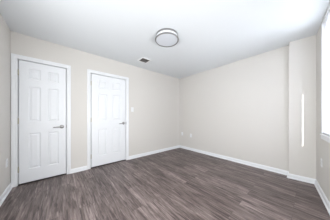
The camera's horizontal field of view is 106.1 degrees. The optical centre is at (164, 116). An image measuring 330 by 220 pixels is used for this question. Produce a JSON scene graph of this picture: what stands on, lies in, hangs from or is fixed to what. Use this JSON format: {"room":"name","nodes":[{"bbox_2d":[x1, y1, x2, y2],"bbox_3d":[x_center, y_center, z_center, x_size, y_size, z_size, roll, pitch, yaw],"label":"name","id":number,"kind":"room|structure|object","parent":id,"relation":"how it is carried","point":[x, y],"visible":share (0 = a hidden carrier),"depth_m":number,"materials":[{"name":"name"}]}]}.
{"room":"empty bedroom","nodes":[
{"label":"empty bedroom","id":0,"kind":"room"},
{"bbox_2d":[0,13,9,195],"bbox_3d":[-1.114,-0.110,0.310,0.140,2.440,4.130,0,0,-40],"label":"wall","id":1,"kind":"structure","parent":0,"point":[4,29],"depth_m":1.72,"materials":[{"name":"paint"}]},
{"bbox_2d":[0,182,12,205],"bbox_3d":[-1.278,1.069,0.630,0.026,0.081,3.430,0,0,-40],"label":"baseboard","id":2,"kind":"structure","parent":1,"relation":"attached to","point":[6,192],"depth_m":1.71,"materials":[{"name":"paint"}]},
{"bbox_2d":[10,31,179,181],"bbox_3d":[-0.994,-0.110,3.239,4.124,2.440,0.170,0,0,-40],"label":"wall","id":3,"kind":"structure","parent":0,"point":[154,123],"depth_m":3.14,"materials":[{"name":"paint"}]},
{"bbox_2d":[11,53,70,186],"bbox_3d":[-2.140,0.067,2.203,0.739,2.087,0.199,0,0,-40],"label":"door","id":4,"kind":"structure","parent":3,"relation":"in","point":[40,89],"depth_m":2.13,"materials":[{"name":"paint"},{"name":"brushed nickel"}]},
{"bbox_2d":[87,69,128,169],"bbox_3d":[-1.307,0.064,2.913,0.905,2.093,0.199,0,0,-40],"label":"door","id":5,"kind":"structure","parent":3,"relation":"in","point":[107,94],"depth_m":2.85,"materials":[{"name":"paint"},{"name":"brushed nickel"}]},
{"bbox_2d":[71,145,179,173],"bbox_3d":[-0.646,1.069,3.407,3.097,0.081,0.026,0,0,-40],"label":"baseboard","id":6,"kind":"structure","parent":3,"relation":"attached to","point":[83,168],"depth_m":3.41,"materials":[{"name":"paint"}]},
{"bbox_2d":[0,0,329,78],"bbox_3d":[0.356,-1.370,1.656,4.124,0.080,4.270,0,0,-40],"label":"ceiling","id":7,"kind":"structure","parent":0,"point":[212,34],"depth_m":1.80,"materials":[{"name":"paint"}]},
{"bbox_2d":[137,57,150,62],"bbox_3d":[-0.490,-1.324,2.946,0.260,0.011,0.240,0,0,-40],"label":"ceiling vent","id":8,"kind":"object","parent":7,"relation":"in","point":[142,59],"visible":1,"depth_m":2.94,"materials":[{"name":"metal"}]},
{"bbox_2d":[155,28,178,46],"bbox_3d":[0.030,-1.284,2.050,0.390,0.089,0.390,0,0,-40],"label":"ceiling light","id":9,"kind":"object","parent":7,"relation":"attached to","point":[165,37],"visible":1,"depth_m":1.98,"materials":[{"name":"glass"}]},
{"bbox_2d":[156,34,177,46],"bbox_3d":[0.030,-1.246,2.050,0.356,0.012,0.356,0,0,-40],"label":"diffuser","id":10,"kind":"object","parent":9,"relation":"attached to","point":[164,40],"depth_m":2.03,"materials":[{"name":"glass"}]},
{"bbox_2d":[0,148,329,219],"bbox_3d":[0.356,1.150,1.656,4.124,0.080,4.270,0,0,-40],"label":"floor","id":11,"kind":"structure","parent":0,"point":[178,183],"depth_m":1.78,"materials":[{"name":"laminate"}]},
{"bbox_2d":[180,45,288,170],"bbox_3d":[1.917,-0.110,2.896,0.140,2.440,4.130,0,0,-40],"label":"wall","id":12,"kind":"structure","parent":0,"point":[239,109],"depth_m":2.91,"materials":[{"name":"paint"}]},
{"bbox_2d":[180,145,288,174],"bbox_3d":[1.413,1.069,3.358,0.026,0.081,2.773,0,0,-40],"label":"baseboard","id":13,"kind":"structure","parent":12,"relation":"attached to","point":[276,170],"depth_m":2.90,"materials":[{"name":"paint"}]},
{"bbox_2d":[289,35,315,178],"bbox_3d":[2.393,-0.110,2.153,0.140,2.440,0.333,0,0,-40],"label":"pillar","id":14,"kind":"structure","parent":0,"point":[302,52],"depth_m":2.12,"materials":[{"name":"paint"}]},
{"bbox_2d":[287,173,315,183],"bbox_3d":[2.360,1.069,2.155,0.149,0.081,0.339,0,0,-40],"label":"baseboard","id":15,"kind":"structure","parent":14,"relation":"attached to","point":[291,176],"depth_m":2.12,"materials":[{"name":"paint"}]},
{"bbox_2d":[316,5,329,201],"bbox_3d":[1.217,-0.110,0.571,0.140,2.440,4.154,0,0,43],"label":"wall","id":16,"kind":"structure","parent":0,"point":[322,146],"depth_m":1.81,"materials":[{"name":"paint"}]},
{"bbox_2d":[314,180,329,214],"bbox_3d":[1.236,1.069,0.713,0.026,0.081,3.600,0,0,43],"label":"baseboard","id":17,"kind":"structure","parent":16,"relation":"attached to","point":[326,202],"depth_m":1.64,"materials":[{"name":"paint"}]},
{"bbox_2d":[320,6,329,142],"bbox_3d":[1.955,-0.496,1.382,0.160,1.622,0.896,0,0,43],"label":"window","id":18,"kind":"structure","parent":16,"relation":"in","point":[323,136],"depth_m":1.72,"materials":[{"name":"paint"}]},
{"bbox_2d":[324,12,329,135],"bbox_3d":[1.939,-0.524,1.397,0.050,1.533,0.844,0,0,43],"label":"window blind","id":19,"kind":"object","parent":18,"relation":"attached to","point":[327,21],"visible":1,"depth_m":1.64,"materials":[{"name":"plastic"}]}
]}

